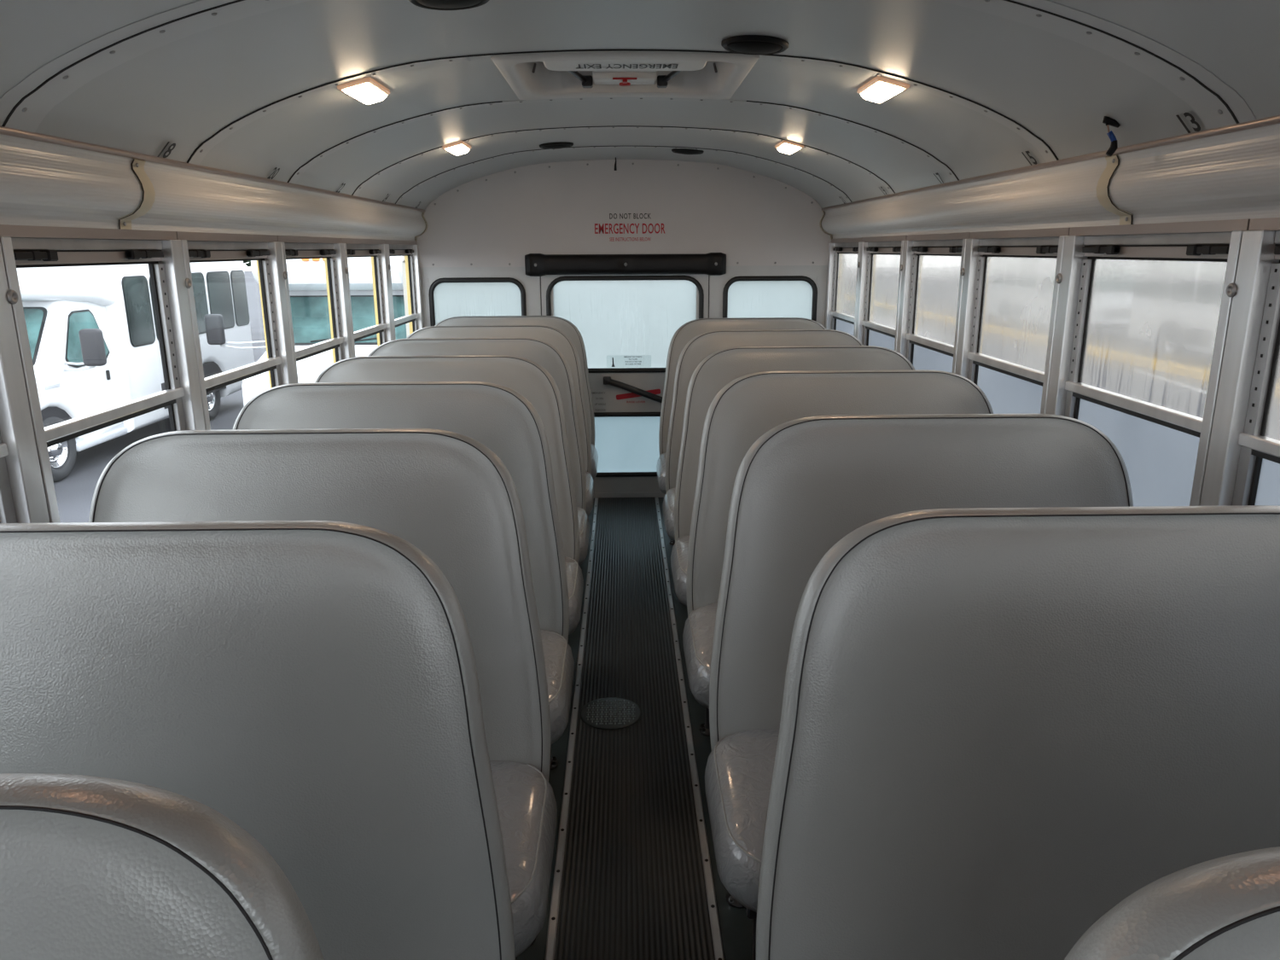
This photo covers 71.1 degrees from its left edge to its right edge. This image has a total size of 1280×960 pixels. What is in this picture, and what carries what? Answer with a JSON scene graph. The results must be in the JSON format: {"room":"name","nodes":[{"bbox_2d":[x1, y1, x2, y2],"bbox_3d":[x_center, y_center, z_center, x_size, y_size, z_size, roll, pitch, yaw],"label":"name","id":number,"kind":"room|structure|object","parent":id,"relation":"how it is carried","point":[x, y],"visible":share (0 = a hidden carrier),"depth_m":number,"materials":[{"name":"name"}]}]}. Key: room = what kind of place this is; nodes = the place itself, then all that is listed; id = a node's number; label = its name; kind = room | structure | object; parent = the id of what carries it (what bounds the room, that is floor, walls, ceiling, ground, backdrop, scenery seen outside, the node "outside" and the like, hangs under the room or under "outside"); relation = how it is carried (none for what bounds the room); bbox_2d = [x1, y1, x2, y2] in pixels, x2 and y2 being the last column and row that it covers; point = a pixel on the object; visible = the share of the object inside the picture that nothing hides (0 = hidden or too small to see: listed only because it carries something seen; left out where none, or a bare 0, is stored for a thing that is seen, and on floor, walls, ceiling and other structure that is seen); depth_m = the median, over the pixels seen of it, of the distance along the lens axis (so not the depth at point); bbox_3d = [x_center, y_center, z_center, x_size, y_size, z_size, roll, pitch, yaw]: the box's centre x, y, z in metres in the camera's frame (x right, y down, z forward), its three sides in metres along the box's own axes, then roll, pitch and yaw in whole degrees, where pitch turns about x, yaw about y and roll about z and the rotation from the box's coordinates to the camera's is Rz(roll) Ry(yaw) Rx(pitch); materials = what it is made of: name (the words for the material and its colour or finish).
{"room":"vehicle interior","nodes":[
{"label":"vehicle interior","id":0,"kind":"room"},
{"bbox_2d":[401,159,831,498],"bbox_3d":[-0.085,-0.832,5.204,2.520,1.950,0.066,-1,14,-1],"label":"wall","id":1,"kind":"structure","parent":0,"point":[485,226],"depth_m":5.01,"materials":[{"name":"grey metal"}]},
{"bbox_2d":[0,126,425,212],"bbox_3d":[-1.126,-0.543,1.289,0.015,0.015,7.610,-1,14,-1],"label":"trim","id":2,"kind":"structure","parent":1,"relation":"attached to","point":[4,130],"depth_m":2.13,"materials":[{"name":"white metal"}]},
{"bbox_2d":[428,277,526,325],"bbox_3d":[-0.927,-0.906,5.160,0.566,0.523,0.042,-1,14,-1],"label":"window","id":3,"kind":"structure","parent":1,"relation":"in","point":[449,297],"depth_m":5.12,"materials":[{"name":"clear glass"}]},
{"bbox_2d":[540,273,709,492],"bbox_3d":[-0.084,-0.559,5.255,0.967,1.315,0.092,-1,14,-1],"label":"door","id":4,"kind":"structure","parent":1,"relation":"in","point":[627,324],"depth_m":5.22,"materials":[{"name":"grey"}]},
{"bbox_2d":[524,252,726,276],"bbox_3d":[-0.080,-1.214,5.048,1.132,0.127,0.050,-1,14,-1],"label":"door header pad","id":5,"kind":"object","parent":1,"relation":"attached to","point":[711,264],"visible":1,"depth_m":5.03,"materials":[{"name":"black leather"}]},
{"bbox_2d":[722,275,817,321],"bbox_3d":[0.747,-0.922,5.188,0.558,0.523,0.042,-1,14,-1],"label":"window","id":6,"kind":"structure","parent":1,"relation":"in","point":[761,296],"depth_m":5.16,"materials":[{"name":"clear glass"}]},
{"bbox_2d":[821,114,1279,210],"bbox_3d":[1.094,-0.564,1.327,0.015,0.015,7.610,-1,14,-1],"label":"trim","id":7,"kind":"structure","parent":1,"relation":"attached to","point":[1273,119],"depth_m":2.07,"materials":[{"name":"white metal"}]},
{"bbox_2d":[516,497,752,959],"bbox_3d":[-0.009,1.091,1.769,2.500,0.080,7.680,-1,14,-1],"label":"floor","id":8,"kind":"structure","parent":0,"point":[736,928],"depth_m":2.52,"materials":[{"name":"rubber"}]},
{"bbox_2d":[0,773,324,959],"bbox_3d":[-0.650,0.812,0.501,1.004,1.100,0.630,-1,14,-1],"label":"seat","id":9,"kind":"object","parent":8,"relation":"on","point":[92,868],"visible":1,"depth_m":0.61,"materials":[{"name":"grey leather"}]},
{"bbox_2d":[0,520,514,959],"bbox_3d":[-0.661,0.657,1.103,1.004,1.100,0.630,-1,14,-1],"label":"seat","id":10,"kind":"object","parent":8,"relation":"on","point":[312,685],"visible":0.88,"depth_m":1.21,"materials":[{"name":"grey leather"}]},
{"bbox_2d":[88,428,557,959],"bbox_3d":[-0.674,0.493,1.738,1.004,1.100,0.630,-1,14,-1],"label":"seat","id":11,"kind":"object","parent":8,"relation":"on","point":[446,494],"visible":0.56,"depth_m":1.84,"materials":[{"name":"grey leather"}]},
{"bbox_2d":[489,760,557,958],"bbox_3d":[-0.671,0.714,1.715,1.004,0.169,0.475,-1,14,-1],"label":"seat cushion","id":12,"kind":"object","parent":11,"relation":"on","point":[526,803],"depth_m":1.67,"materials":[{"name":"grey leather"}]},
{"bbox_2d":[232,381,574,770],"bbox_3d":[-0.687,0.323,2.397,1.004,1.100,0.630,-1,14,-1],"label":"seat","id":13,"kind":"object","parent":8,"relation":"on","point":[497,416],"visible":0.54,"depth_m":2.50,"materials":[{"name":"grey leather"}]},
{"bbox_2d":[540,628,574,744],"bbox_3d":[-0.684,0.544,2.374,1.004,0.169,0.475,-1,14,-1],"label":"seat cushion","id":14,"kind":"object","parent":13,"relation":"on","point":[559,661],"depth_m":2.32,"materials":[{"name":"grey leather"}]},
{"bbox_2d":[314,354,583,634],"bbox_3d":[-0.699,0.162,3.021,1.004,1.100,0.630,-1,14,-1],"label":"seat","id":15,"kind":"object","parent":8,"relation":"on","point":[526,377],"visible":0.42,"depth_m":3.12,"materials":[{"name":"grey leather"}]},
{"bbox_2d":[564,556,583,634],"bbox_3d":[-0.696,0.383,2.998,1.004,0.169,0.475,-1,14,-1],"label":"seat cushion","id":16,"kind":"object","parent":15,"relation":"on","point":[574,576],"depth_m":2.93,"materials":[{"name":"grey leather"}]},
{"bbox_2d":[368,337,590,565],"bbox_3d":[-0.711,0.002,3.642,1.004,1.100,0.630,-1,14,-1],"label":"seat","id":17,"kind":"object","parent":8,"relation":"on","point":[546,355],"visible":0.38,"depth_m":3.74,"materials":[{"name":"grey leather"}]},
{"bbox_2d":[576,506,590,565],"bbox_3d":[-0.709,0.222,3.619,1.004,0.169,0.475,-1,14,-1],"label":"seat cushion","id":18,"kind":"object","parent":17,"relation":"on","point":[584,523],"depth_m":3.52,"materials":[{"name":"grey leather"}]},
{"bbox_2d":[406,325,594,570],"bbox_3d":[-0.723,-0.157,4.261,1.004,1.100,0.630,-1,14,-1],"label":"seat","id":19,"kind":"object","parent":8,"relation":"on","point":[553,336],"visible":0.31,"depth_m":4.36,"materials":[{"name":"grey leather"}]},
{"bbox_2d":[585,471,594,516],"bbox_3d":[-0.721,0.063,4.238,1.004,0.169,0.475,-1,14,-1],"label":"seat cushion","id":20,"kind":"object","parent":19,"relation":"on","point":[590,482],"depth_m":4.13,"materials":[{"name":"grey leather"}]},
{"bbox_2d":[434,315,598,480],"bbox_3d":[-0.735,-0.318,4.885,1.004,1.100,0.630,-1,14,-1],"label":"seat","id":21,"kind":"object","parent":8,"relation":"on","point":[565,326],"visible":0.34,"depth_m":4.99,"materials":[{"name":"grey leather"}]},
{"bbox_2d":[590,443,598,480],"bbox_3d":[-0.733,-0.098,4.862,1.004,0.169,0.475,-1,14,-1],"label":"seat cushion","id":22,"kind":"object","parent":21,"relation":"on","point":[594,452],"depth_m":4.75,"materials":[{"name":"grey leather"}]},
{"bbox_2d":[544,497,598,959],"bbox_3d":[-0.188,1.059,1.715,0.020,0.011,7.600,-1,14,-1],"label":"trim","id":23,"kind":"structure","parent":8,"relation":"attached to","point":[553,920],"depth_m":2.52,"materials":[{"name":"metal"}]},
{"bbox_2d":[553,497,715,959],"bbox_3d":[-0.008,1.058,1.724,0.344,0.006,7.610,-1,14,-1],"label":"mat","id":24,"kind":"object","parent":8,"relation":"on","point":[633,887],"visible":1,"depth_m":2.49,"materials":[{"name":"rubber"}]},
{"bbox_2d":[579,697,642,729],"bbox_3d":[-0.094,0.751,2.893,0.202,0.007,0.202,-1,14,-1],"label":"plate","id":25,"kind":"object","parent":24,"relation":"on","point":[609,712],"visible":1,"depth_m":2.88,"materials":[{"name":"grey metal"}]},
{"bbox_2d":[655,497,724,959],"bbox_3d":[0.172,1.055,1.722,0.020,0.011,7.600,-1,14,-1],"label":"trim","id":26,"kind":"structure","parent":8,"relation":"attached to","point":[716,933],"depth_m":2.53,"materials":[{"name":"metal"}]},
{"bbox_2d":[656,317,826,545],"bbox_3d":[0.589,-0.268,4.666,1.004,1.100,0.630,-1,14,-1],"label":"seat","id":27,"kind":"object","parent":8,"relation":"on","point":[690,329],"visible":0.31,"depth_m":4.76,"materials":[{"name":"grey leather"}]},
{"bbox_2d":[656,452,666,494],"bbox_3d":[0.592,-0.048,4.643,1.004,0.169,0.475,-1,14,-1],"label":"seat cushion","id":28,"kind":"object","parent":27,"relation":"on","point":[660,468],"depth_m":4.50,"materials":[{"name":"grey leather"}]},
{"bbox_2d":[662,329,863,540],"bbox_3d":[0.603,-0.085,3.954,1.004,1.100,0.630,-1,14,-1],"label":"seat","id":29,"kind":"object","parent":8,"relation":"on","point":[701,346],"visible":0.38,"depth_m":4.05,"materials":[{"name":"grey leather"}]},
{"bbox_2d":[662,487,675,540],"bbox_3d":[0.606,0.136,3.931,1.004,0.169,0.475,-1,14,-1],"label":"seat cushion","id":30,"kind":"object","parent":29,"relation":"on","point":[668,501],"depth_m":3.81,"materials":[{"name":"grey leather"}]},
{"bbox_2d":[670,345,915,605],"bbox_3d":[0.617,0.093,3.267,1.004,1.100,0.630,-1,14,-1],"label":"seat","id":31,"kind":"object","parent":8,"relation":"on","point":[720,368],"visible":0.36,"depth_m":3.37,"materials":[{"name":"grey leather"}]},
{"bbox_2d":[670,534,689,605],"bbox_3d":[0.619,0.313,3.244,1.004,0.169,0.475,-1,14,-1],"label":"seat cushion","id":32,"kind":"object","parent":31,"relation":"on","point":[679,552],"depth_m":3.15,"materials":[{"name":"grey leather"}]},
{"bbox_2d":[682,370,993,736],"bbox_3d":[0.630,0.267,2.589,1.004,1.100,0.630,-1,14,-1],"label":"seat","id":33,"kind":"object","parent":8,"relation":"on","point":[750,405],"visible":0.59,"depth_m":2.69,"materials":[{"name":"grey leather"}]},
{"bbox_2d":[682,603,717,708],"bbox_3d":[0.632,0.488,2.566,1.004,0.169,0.475,-1,14,-1],"label":"seat cushion","id":34,"kind":"object","parent":33,"relation":"on","point":[698,632],"depth_m":2.48,"materials":[{"name":"grey leather"}]},
{"bbox_2d":[704,413,1133,959],"bbox_3d":[0.644,0.454,1.868,1.004,1.100,0.630,-1,14,-1],"label":"seat","id":35,"kind":"object","parent":8,"relation":"on","point":[808,483],"visible":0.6,"depth_m":1.97,"materials":[{"name":"grey leather"}]},
{"bbox_2d":[704,729,779,912],"bbox_3d":[0.646,0.674,1.845,1.004,0.169,0.475,-1,14,-1],"label":"seat cushion","id":36,"kind":"object","parent":35,"relation":"on","point":[740,766],"depth_m":1.77,"materials":[{"name":"grey leather"}]},
{"bbox_2d":[756,505,1279,959],"bbox_3d":[0.658,0.638,1.151,1.004,1.100,0.630,-1,14,-1],"label":"seat","id":37,"kind":"object","parent":8,"relation":"on","point":[1000,727],"visible":1,"depth_m":1.26,"materials":[{"name":"grey leather"}]},
{"bbox_2d":[1064,846,1279,959],"bbox_3d":[0.672,0.826,0.425,1.004,1.100,0.630,-1,14,-1],"label":"seat","id":38,"kind":"object","parent":8,"relation":"on","point":[1226,907],"visible":1,"depth_m":0.54,"materials":[{"name":"grey leather"}]},
{"bbox_2d":[0,0,1279,209],"bbox_3d":[-0.017,-0.714,1.303,2.224,0.313,7.680,-1,14,-1],"label":"ceiling","id":39,"kind":"structure","parent":0,"point":[165,101],"depth_m":2.05,"materials":[{"name":"paint"}]},
{"bbox_2d":[337,77,389,104],"bbox_3d":[-0.725,-1.023,2.361,0.087,0.040,0.215,-1,14,-1],"label":"recessed light","id":40,"kind":"object","parent":39,"relation":"in","point":[367,90],"visible":1,"depth_m":2.31,"materials":[{"name":"beige plastic"}]},
{"bbox_2d":[408,0,488,10],"bbox_3d":[-0.358,-0.908,1.685,0.158,0.025,0.158,-2,15,-5],"label":"ceiling speaker","id":41,"kind":"object","parent":39,"relation":"attached to","point":[430,4],"visible":1,"depth_m":1.70,"materials":[{"name":"black plastic"}]},
{"bbox_2d":[415,0,482,8],"bbox_3d":[-0.357,-0.902,1.687,0.133,0.012,0.133,-4,15,0],"label":"grille","id":42,"kind":"object","parent":41,"relation":"attached to","point":[422,3],"depth_m":1.70,"materials":[{"name":"black"}]},
{"bbox_2d":[442,140,471,155],"bbox_3d":[-0.753,-1.366,3.692,0.087,0.040,0.215,-1,14,-1],"label":"recessed light","id":43,"kind":"object","parent":39,"relation":"in","point":[459,148],"visible":1,"depth_m":3.62,"materials":[{"name":"beige plastic"}]},
{"bbox_2d":[539,141,573,149],"bbox_3d":[-0.385,-1.539,4.125,0.158,0.024,0.158,1,14,3],"label":"ceiling speaker","id":44,"kind":"object","parent":39,"relation":"attached to","point":[559,144],"visible":1,"depth_m":4.08,"materials":[{"name":"black"}]},
{"bbox_2d":[542,145,570,149],"bbox_3d":[-0.385,-1.533,4.126,0.133,0.012,0.133,-4,15,0],"label":"grille","id":45,"kind":"object","parent":44,"relation":"attached to","point":[552,147],"depth_m":4.10,"materials":[{"name":"black"}]},
{"bbox_2d":[614,157,616,170],"bbox_3d":[-0.133,-1.703,4.826,0.014,0.069,0.014,5,15,21],"label":"hanging cord","id":46,"kind":"object","parent":39,"relation":"hanging from","point":[615,166],"visible":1,"depth_m":4.82,"materials":[{"name":"black plastic"}]},
{"bbox_2d":[186,49,1058,164],"bbox_3d":[-0.036,-0.940,2.274,2.224,0.270,0.066,-1,14,-1],"label":"trim","id":47,"kind":"structure","parent":39,"relation":"attached to","point":[204,148],"depth_m":2.26,"materials":[{"name":"grey"}]},
{"bbox_2d":[287,97,959,184],"bbox_3d":[-0.049,-1.115,2.952,2.224,0.270,0.066,-1,14,-1],"label":"trim","id":48,"kind":"structure","parent":39,"relation":"attached to","point":[945,168],"depth_m":2.94,"materials":[{"name":"grey metal"}]},
{"bbox_2d":[351,125,895,196],"bbox_3d":[-0.063,-1.294,3.649,2.224,0.270,0.065,-1,14,-1],"label":"trim","id":49,"kind":"structure","parent":39,"relation":"attached to","point":[883,183],"depth_m":3.63,"materials":[{"name":"grey"}]},
{"bbox_2d":[395,145,851,204],"bbox_3d":[-0.076,-1.472,4.337,2.224,0.270,0.065,-1,14,-1],"label":"trim","id":50,"kind":"structure","parent":39,"relation":"attached to","point":[834,187],"depth_m":4.32,"materials":[{"name":"grey"}]},
{"bbox_2d":[490,50,759,99],"bbox_3d":[-0.043,-1.186,2.534,0.672,0.112,0.655,-1,14,-1],"label":"roof hatch","id":51,"kind":"object","parent":39,"relation":"attached to","point":[624,73],"visible":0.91,"depth_m":2.64,"materials":[{"name":"white plastic"}]},
{"bbox_2d":[542,59,706,70],"bbox_3d":[-0.039,-1.103,2.344,0.430,0.029,0.205,-1,14,-1],"label":"sign","id":52,"kind":"object","parent":51,"relation":"attached to","point":[554,65],"depth_m":2.36,"materials":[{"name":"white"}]},
{"bbox_2d":[0,0,1256,133],"bbox_3d":[-0.023,-0.764,1.592,2.224,0.270,0.135,-1,14,-1],"label":"ceiling panel","id":53,"kind":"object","parent":39,"relation":"attached to","point":[24,107],"depth_m":1.59,"materials":[{"name":"grey metal"}]},
{"bbox_2d":[671,148,703,154],"bbox_3d":[0.234,-1.613,4.402,0.158,0.024,0.158,1,14,3],"label":"ceiling speaker","id":54,"kind":"object","parent":39,"relation":"attached to","point":[683,151],"visible":0.99,"depth_m":4.36,"materials":[{"name":"black"}]},
{"bbox_2d":[674,151,699,154],"bbox_3d":[0.234,-1.607,4.403,0.133,0.012,0.133,3,14,-2],"label":"grille","id":55,"kind":"object","parent":54,"relation":"attached to","point":[677,152],"depth_m":4.37,"materials":[{"name":"black plastic"}]},
{"bbox_2d":[721,34,788,55],"bbox_3d":[0.271,-1.023,2.112,0.158,0.024,0.158,-2,15,-5],"label":"ceiling speaker","id":56,"kind":"object","parent":39,"relation":"attached to","point":[745,44],"visible":1,"depth_m":2.08,"materials":[{"name":"black plastic"}]},
{"bbox_2d":[727,40,782,53],"bbox_3d":[0.270,-1.017,2.114,0.133,0.012,0.133,3,14,-2],"label":"grille","id":57,"kind":"object","parent":56,"relation":"attached to","point":[739,47],"depth_m":2.09,"materials":[{"name":"black"}]},
{"bbox_2d":[774,139,803,154],"bbox_3d":[0.620,-1.381,3.720,0.087,0.040,0.215,-1,14,-1],"label":"recessed light","id":58,"kind":"object","parent":39,"relation":"in","point":[786,147],"visible":1,"depth_m":3.65,"materials":[{"name":"beige plastic"}]},
{"bbox_2d":[856,75,909,103],"bbox_3d":[0.645,-1.037,2.384,0.087,0.040,0.215,-1,14,-1],"label":"recessed light","id":59,"kind":"object","parent":39,"relation":"in","point":[879,90],"visible":1,"depth_m":2.33,"materials":[{"name":"beige plastic"}]},
{"bbox_2d":[1102,116,1120,156],"bbox_3d":[1.024,-0.757,1.951,0.036,0.101,0.023,7,16,26],"label":"wire","id":60,"kind":"object","parent":39,"relation":"hanging from","point":[1108,121],"visible":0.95,"depth_m":1.95,"materials":[{"name":"black plastic"}]},
{"bbox_3d":[-1.225,0.241,1.526,0.085,1.700,7.680,-1,14,-1],"label":"wall","id":61,"kind":"structure","parent":0,"visible":0},
{"bbox_2d":[0,431,17,523],"bbox_3d":[-1.196,-0.011,1.385,0.040,0.715,0.612,-1,14,-1],"label":"window","id":62,"kind":"structure","parent":61,"relation":"in","point":[8,514],"depth_m":1.69,"materials":[{"name":"glass"}]},
{"bbox_2d":[0,236,60,523],"bbox_3d":[-1.210,-0.099,1.723,0.082,0.715,0.088,-1,14,-1],"label":"window pillar","id":63,"kind":"structure","parent":61,"relation":"attached to","point":[21,424],"depth_m":1.70,"materials":[{"name":"metal"}]},
{"bbox_2d":[0,133,142,228],"bbox_3d":[-1.124,-0.081,-0.169,0.074,0.153,4.555,-1,14,-1],"label":"cover","id":64,"kind":"object","parent":61,"relation":"attached to","point":[42,183],"visible":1,"depth_m":1.78,"materials":[{"name":"white metal"}]},
{"bbox_2d":[11,237,186,447],"bbox_3d":[-1.210,-0.186,2.062,0.040,0.715,0.612,-1,14,-1],"label":"window","id":65,"kind":"structure","parent":61,"relation":"in","point":[28,252],"depth_m":2.08,"materials":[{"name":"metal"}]},
{"bbox_2d":[158,239,210,430],"bbox_3d":[-1.223,-0.274,2.401,0.082,0.715,0.088,-1,14,-1],"label":"trim","id":66,"kind":"structure","parent":61,"relation":"attached to","point":[176,259],"depth_m":2.35,"materials":[{"name":"metal"}]},
{"bbox_2d":[0,224,416,244],"bbox_3d":[-1.188,-0.393,1.336,0.014,0.049,7.628,-1,14,-1],"label":"trim","id":67,"kind":"structure","parent":61,"relation":"attached to","point":[5,229],"depth_m":2.22,"materials":[{"name":"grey metal"}]},
{"bbox_2d":[186,240,281,392],"bbox_3d":[-1.223,-0.361,2.740,0.040,0.715,0.612,-1,14,-1],"label":"window","id":68,"kind":"structure","parent":61,"relation":"in","point":[199,251],"depth_m":2.80,"materials":[{"name":"metal"}]},
{"bbox_2d":[118,158,427,240],"bbox_3d":[-1.194,-1.032,3.517,0.079,0.153,3.066,-1,14,-1],"label":"cover","id":69,"kind":"object","parent":61,"relation":"attached to","point":[174,198],"visible":0.99,"depth_m":2.67,"materials":[{"name":"white metal"}]},
{"bbox_2d":[256,241,298,388],"bbox_3d":[-1.236,-0.448,3.079,0.082,0.715,0.088,-1,14,-1],"label":"trim","id":70,"kind":"structure","parent":61,"relation":"attached to","point":[276,258],"depth_m":3.03,"materials":[{"name":"metal"}]},
{"bbox_2d":[284,242,343,361],"bbox_3d":[-1.236,-0.536,3.418,0.040,0.715,0.612,-1,14,-1],"label":"window","id":71,"kind":"structure","parent":61,"relation":"in","point":[293,250],"depth_m":3.53,"materials":[{"name":"metal"}]},
{"bbox_2d":[324,243,355,363],"bbox_3d":[-1.250,-0.623,3.756,0.082,0.715,0.088,-1,14,-1],"label":"trim","id":72,"kind":"structure","parent":61,"relation":"attached to","point":[340,257],"depth_m":3.70,"materials":[{"name":"metal"}]},
{"bbox_2d":[346,243,386,344],"bbox_3d":[-1.249,-0.711,4.095,0.040,0.715,0.612,-1,14,-1],"label":"window","id":73,"kind":"structure","parent":61,"relation":"in","point":[353,250],"depth_m":4.25,"materials":[{"name":"metal"}]},
{"bbox_2d":[370,244,395,346],"bbox_3d":[-1.263,-0.798,4.434,0.082,0.715,0.088,-1,14,-1],"label":"trim","id":74,"kind":"structure","parent":61,"relation":"attached to","point":[384,256],"depth_m":4.38,"materials":[{"name":"metal"}]},
{"bbox_2d":[389,244,418,331],"bbox_3d":[-1.263,-0.886,4.775,0.040,0.715,0.616,-1,14,-1],"label":"window","id":75,"kind":"structure","parent":61,"relation":"in","point":[394,250],"depth_m":4.96,"materials":[{"name":"metal"}]},
{"bbox_2d":[404,244,424,334],"bbox_3d":[-1.278,-0.970,5.099,0.077,0.715,0.054,-1,14,-1],"label":"trim","id":76,"kind":"structure","parent":61,"relation":"attached to","point":[416,247],"depth_m":5.05,"materials":[{"name":"metal"}]},
{"bbox_3d":[1.199,0.219,1.567,0.085,1.700,7.680,-1,14,-1],"label":"wall","id":77,"kind":"structure","parent":0,"visible":0},
{"bbox_2d":[824,242,837,329],"bbox_3d":[1.108,-0.992,5.140,0.077,0.715,0.054,-1,14,-1],"label":"trim","id":78,"kind":"structure","parent":77,"relation":"attached to","point":[831,246],"depth_m":5.09,"materials":[{"name":"metal"}]},
{"bbox_2d":[830,242,858,335],"bbox_3d":[1.105,-0.908,4.816,0.040,0.715,0.616,-1,14,-1],"label":"window","id":79,"kind":"structure","parent":77,"relation":"in","point":[842,313],"depth_m":4.86,"materials":[{"name":"glass"}]},
{"bbox_2d":[853,241,870,343],"bbox_3d":[1.118,-0.820,4.475,0.082,0.715,0.088,-1,14,-1],"label":"trim","id":80,"kind":"structure","parent":77,"relation":"attached to","point":[863,253],"depth_m":4.42,"materials":[{"name":"metal"}]},
{"bbox_2d":[861,240,901,350],"bbox_3d":[1.118,-0.732,4.136,0.040,0.715,0.612,-1,14,-1],"label":"window","id":81,"kind":"structure","parent":77,"relation":"in","point":[879,322],"depth_m":4.17,"materials":[{"name":"glass"}]},
{"bbox_2d":[894,240,916,357],"bbox_3d":[1.131,-0.645,3.797,0.082,0.715,0.088,-1,14,-1],"label":"trim","id":82,"kind":"structure","parent":77,"relation":"attached to","point":[906,254],"depth_m":3.74,"materials":[{"name":"metal"}]},
{"bbox_2d":[905,238,962,372],"bbox_3d":[1.131,-0.558,3.458,0.040,0.715,0.612,-1,14,-1],"label":"window","id":83,"kind":"structure","parent":77,"relation":"in","point":[936,264],"depth_m":3.47,"materials":[{"name":"glass"}]},
{"bbox_2d":[952,238,982,378],"bbox_3d":[1.145,-0.470,3.120,0.082,0.715,0.088,-1,14,-1],"label":"trim","id":84,"kind":"structure","parent":77,"relation":"attached to","point":[970,255],"depth_m":3.07,"materials":[{"name":"metal"}]},
{"bbox_2d":[819,154,1133,238],"bbox_3d":[1.077,-1.049,3.543,0.079,0.153,3.093,-1,14,-1],"label":"panel","id":85,"kind":"object","parent":77,"relation":"attached to","point":[1077,194],"visible":0.99,"depth_m":2.68,"materials":[{"name":"white metal"}]},
{"bbox_2d":[967,236,1058,413],"bbox_3d":[1.145,-0.383,2.781,0.040,0.715,0.612,-1,14,-1],"label":"window","id":86,"kind":"structure","parent":77,"relation":"in","point":[1015,277],"depth_m":2.77,"materials":[{"name":"glass"}]},
{"bbox_2d":[831,217,1279,243],"bbox_3d":[1.157,-0.414,1.376,0.014,0.049,7.628,-1,14,-1],"label":"trim","id":87,"kind":"structure","parent":77,"relation":"attached to","point":[1270,224],"depth_m":2.17,"materials":[{"name":"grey metal"}]},
{"bbox_2d":[1040,235,1087,416],"bbox_3d":[1.158,-0.296,2.442,0.082,0.715,0.088,-1,14,-1],"label":"trim","id":88,"kind":"structure","parent":77,"relation":"attached to","point":[1070,255],"depth_m":2.39,"materials":[{"name":"metal"}]},
{"bbox_2d":[1064,231,1232,506],"bbox_3d":[1.158,-0.208,2.103,0.040,0.715,0.612,-1,14,-1],"label":"window","id":89,"kind":"structure","parent":77,"relation":"in","point":[1149,305],"depth_m":2.05,"materials":[{"name":"glass"}]},
{"bbox_2d":[1109,123,1279,224],"bbox_3d":[1.151,-0.098,-0.143,0.074,0.153,4.528,-1,14,-1],"label":"panel","id":90,"kind":"object","parent":77,"relation":"attached to","point":[1236,175],"visible":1,"depth_m":1.74,"materials":[{"name":"white metal"}]},
{"bbox_2d":[1189,229,1279,506],"bbox_3d":[1.171,-0.121,1.764,0.082,0.715,0.088,-1,14,-1],"label":"window pillar","id":91,"kind":"structure","parent":77,"relation":"attached to","point":[1251,255],"depth_m":1.72,"materials":[{"name":"metal"}]},
{"bbox_2d":[1231,230,1279,506],"bbox_3d":[1.171,-0.033,1.425,0.040,0.715,0.612,-1,14,-1],"label":"window","id":92,"kind":"structure","parent":77,"relation":"in","point":[1257,482],"depth_m":1.68,"materials":[{"name":"metal"}]},
{"label":"outside","id":93,"kind":"structure","parent":0,"visible":0},
{"bbox_2d":[53,270,266,523],"bbox_3d":[-0.544,-5.062,29.671,180.000,0.001,180.000,-1,14,-1],"label":"ground","id":94,"kind":"structure","parent":93,"point":[74,493],"depth_m":11.79,"materials":[{"name":"grey asphalt"}]},
{"bbox_2d":[16,261,254,482],"bbox_3d":[-7.588,-1.908,11.713,3.160,2.930,6.760,-1,14,-1],"label":"van","id":95,"kind":"object","parent":94,"relation":"on","point":[92,332],"visible":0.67,"depth_m":10.95,"materials":[{"name":"white metal"}]},
{"bbox_2d":[243,260,250,267],"bbox_3d":[-12.046,-6.530,24.875,3.983,5.376,4.170,-1,14,-1],"label":"tree","id":96,"kind":"object","parent":94,"relation":"on","point":[248,264],"visible":0.02,"depth_m":25.65,"materials":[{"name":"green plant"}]},
{"bbox_2d":[203,256,407,405],"bbox_3d":[-4.152,-2.504,13.961,3.520,2.930,6.760,-1,14,-1],"label":"van","id":97,"kind":"object","parent":94,"relation":"on","point":[307,285],"visible":0.11,"depth_m":11.93,"materials":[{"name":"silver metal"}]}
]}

